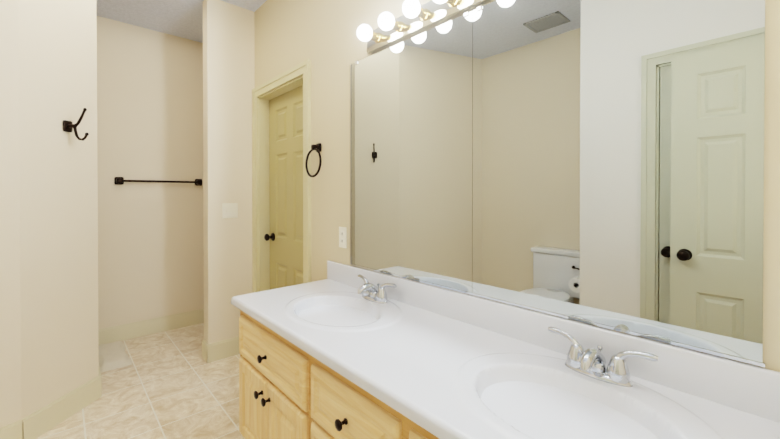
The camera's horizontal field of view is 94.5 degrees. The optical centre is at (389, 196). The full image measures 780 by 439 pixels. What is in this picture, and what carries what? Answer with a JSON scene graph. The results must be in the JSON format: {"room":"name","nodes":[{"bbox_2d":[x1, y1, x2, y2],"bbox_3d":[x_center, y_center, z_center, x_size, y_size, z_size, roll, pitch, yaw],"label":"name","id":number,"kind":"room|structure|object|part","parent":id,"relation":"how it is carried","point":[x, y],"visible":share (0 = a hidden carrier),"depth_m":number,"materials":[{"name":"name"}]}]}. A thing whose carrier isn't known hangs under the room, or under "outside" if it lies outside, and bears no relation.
{"room":"bathroom","nodes":[
{"label":"bathroom","id":0,"kind":"room"},
{"bbox_2d":[0,0,98,427],"bbox_3d":[-2.487,-0.120,1.944,1.390,2.740,1.720,0,1,-42],"label":"wall block","id":1,"kind":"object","parent":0,"point":[49,348],"visible":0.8,"depth_m":1.93,"materials":[{"name":"paint"}]},
{"bbox_2d":[0,420,21,438],"bbox_3d":[-2.083,1.187,1.365,0.014,0.135,1.002,0,0,29],"label":"baseboard","id":2,"kind":"structure","parent":1,"relation":"attached to","point":[12,430],"depth_m":1.77,"materials":[{"name":"paint"}]},
{"bbox_2d":[21,375,100,438],"bbox_3d":[-1.822,1.182,2.025,0.014,0.135,0.440,0,0,4],"label":"baseboard","id":3,"kind":"structure","parent":1,"relation":"attached to","point":[43,420],"depth_m":1.99,"materials":[{"name":"paint"}]},
{"bbox_2d":[63,108,88,140],"bbox_3d":[-1.771,-0.406,2.034,0.108,0.184,0.112,0,1,-42],"label":"robe hook","id":4,"kind":"object","parent":1,"relation":"attached to","point":[69,126],"visible":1,"depth_m":2.03,"materials":[{"name":"black metal"}]},
{"bbox_2d":[36,323,244,438],"bbox_3d":[-1.152,1.305,1.373,2.800,0.100,4.700,0,1,-42],"label":"floor","id":5,"kind":"structure","parent":0,"point":[170,384],"depth_m":2.24,"materials":[{"name":"tile"}]},
{"bbox_2d":[99,341,131,371],"bbox_3d":[-2.160,1.222,2.801,0.205,0.042,0.530,0,1,-42],"label":"bath towel","id":6,"kind":"object","parent":5,"relation":"on","point":[113,355],"visible":0.98,"depth_m":2.71,"materials":[{"name":"beige fabric"}]},
{"bbox_2d":[231,260,779,438],"bbox_3d":[0.136,0.819,1.156,0.576,0.875,2.084,0,1,-42],"label":"bathroom vanity","id":7,"kind":"object","parent":5,"relation":"on","point":[343,351],"visible":1,"depth_m":1.03,"materials":[{"name":"white stone"}]},
{"bbox_3d":[-0.025,0.839,1.001,0.020,0.637,2.072,0,1,-42],"label":"frame","id":8,"kind":"part","parent":7,"relation":"part of","materials":[{"name":"brown wood"}]},
{"bbox_2d":[97,16,203,328],"bbox_3d":[-2.099,-0.130,3.381,1.120,2.740,0.120,0,1,-42],"label":"wall","id":9,"kind":"structure","parent":0,"point":[150,127],"depth_m":3.23,"materials":[{"name":"paint"}]},
{"bbox_2d":[99,367,101,395],"bbox_3d":[-2.137,1.178,2.611,0.014,0.135,0.980,0,1,-42],"label":"baseboard","id":10,"kind":"structure","parent":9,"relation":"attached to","point":[101,380],"depth_m":2.25,"materials":[{"name":"paint"}]},
{"bbox_2d":[98,309,203,344],"bbox_3d":[-2.098,1.173,3.300,1.000,0.135,0.014,0,1,-42],"label":"baseboard","id":11,"kind":"structure","parent":9,"relation":"attached to","point":[122,332],"depth_m":3.24,"materials":[{"name":"paint"}]},
{"bbox_2d":[114,177,201,185],"bbox_3d":[-2.072,-0.134,3.277,0.684,0.064,0.067,0,1,-42],"label":"towel bar","id":12,"kind":"object","parent":9,"relation":"attached to","point":[121,181],"visible":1,"depth_m":3.22,"materials":[{"name":"black metal"}]},
{"bbox_2d":[96,0,266,42],"bbox_3d":[-1.152,-1.535,1.352,2.800,0.100,4.700,0,1,-42],"label":"ceiling","id":13,"kind":"structure","parent":0,"point":[182,18],"depth_m":2.95,"materials":[{"name":"white paint"}]},
{"bbox_2d":[203,0,254,343],"bbox_3d":[-1.227,-0.127,2.903,0.475,2.740,0.120,0,1,-42],"label":"wall","id":14,"kind":"structure","parent":0,"point":[228,57],"depth_m":2.79,"materials":[{"name":"paint"}]},
{"bbox_2d":[202,339,208,362],"bbox_3d":[-1.403,1.177,2.743,0.014,0.135,0.134,0,1,-42],"label":"baseboard","id":15,"kind":"structure","parent":14,"relation":"attached to","point":[205,350],"depth_m":2.72,"materials":[{"name":"paint"}]},
{"bbox_2d":[207,336,239,362],"bbox_3d":[-1.233,1.177,2.817,0.366,0.135,0.014,0,1,-42],"label":"baseboard","id":16,"kind":"structure","parent":14,"relation":"attached to","point":[223,349],"depth_m":2.77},
{"bbox_2d":[222,203,237,217],"bbox_3d":[-1.241,0.111,2.802,0.116,0.116,0.011,0,1,-42],"label":"switch plate","id":17,"kind":"object","parent":14,"relation":"attached to","point":[229,210],"visible":1,"depth_m":2.80,"materials":[{"name":"beige plastic"}]},
{"bbox_2d":[252,59,310,292],"bbox_3d":[-0.761,0.192,2.640,0.144,2.106,0.892,0,1,-42],"label":"door frame","id":18,"kind":"structure","parent":14,"relation":"attached to","point":[303,68],"depth_m":2.88,"materials":[{"name":"paint"}]},
{"bbox_2d":[269,85,302,289],"bbox_3d":[-0.723,0.224,2.675,0.035,2.030,0.716,0,1,-42],"label":"door","id":19,"kind":"structure","parent":14,"relation":"in","point":[286,172],"depth_m":2.72,"materials":[{"name":"paint"}]},
{"bbox_2d":[264,233,274,240],"bbox_3d":[-0.917,0.322,2.889,0.175,0.066,0.066,0,1,-42],"label":"door knob","id":20,"kind":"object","parent":19,"relation":"attached to","point":[267,237],"depth_m":2.85,"materials":[{"name":"black metal"}]},
{"bbox_2d":[254,9,257,87],"bbox_3d":[-1.032,-0.127,2.953,0.120,2.740,0.070,0,1,-42],"label":"wall","id":21,"kind":"structure","parent":0,"point":[256,44],"depth_m":2.90,"materials":[{"name":"paint"}]},
{"bbox_2d":[258,0,305,85],"bbox_3d":[-0.752,-1.145,2.639,0.120,0.700,0.760,0,1,-42],"label":"wall","id":22,"kind":"structure","parent":0,"point":[281,36],"depth_m":2.59,"materials":[{"name":"paint"}]},
{"bbox_2d":[306,0,779,371],"bbox_3d":[0.337,-0.116,1.441,0.133,2.740,2.490,0,1,-42],"label":"wall","id":23,"kind":"structure","parent":0,"point":[599,163],"depth_m":1.11,"materials":[{"name":"beige paint"}]},
{"bbox_2d":[305,143,321,176],"bbox_3d":[-0.451,-0.218,2.183,0.053,0.209,0.178,0,1,-42],"label":"towel ring","id":24,"kind":"object","parent":23,"relation":"attached to","point":[317,148],"visible":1,"depth_m":2.17,"materials":[{"name":"black metal"}]},
{"bbox_2d":[339,227,346,247],"bbox_3d":[-0.266,0.230,2.018,0.008,0.116,0.070,0,1,-42],"label":"electrical outlet plate","id":25,"kind":"object","parent":23,"relation":"attached to","point":[342,237],"visible":1,"depth_m":2.01,"materials":[{"name":"beige plastic"}]},
{"bbox_2d":[340,231,343,243],"bbox_3d":[-0.267,0.230,2.017,0.005,0.068,0.032,0,1,-42],"label":"socket","id":26,"kind":"object","parent":25,"relation":"attached to","point":[341,232],"depth_m":2.02,"materials":[{"name":"beige plastic"}]},
{"bbox_3d":[0.056,-0.172,1.661,0.006,1.076,0.770,0,1,-42],"label":"panel","id":27,"kind":"part","parent":23,"relation":"part of","materials":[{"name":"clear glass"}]},
{"bbox_2d":[357,0,489,53],"bbox_3d":[0.265,-0.764,1.323,0.146,0.098,1.238,0,1,-42],"label":"sconce","id":28,"kind":"object","parent":23,"relation":"attached to","point":[415,18],"visible":1,"depth_m":1.55,"materials":[{"name":"white glass"}]},
{"bbox_3d":[0.576,-0.167,1.090,0.006,1.076,0.771,0,1,-42],"label":"panel","id":29,"kind":"part","parent":23,"relation":"part of","materials":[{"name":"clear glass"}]}
]}

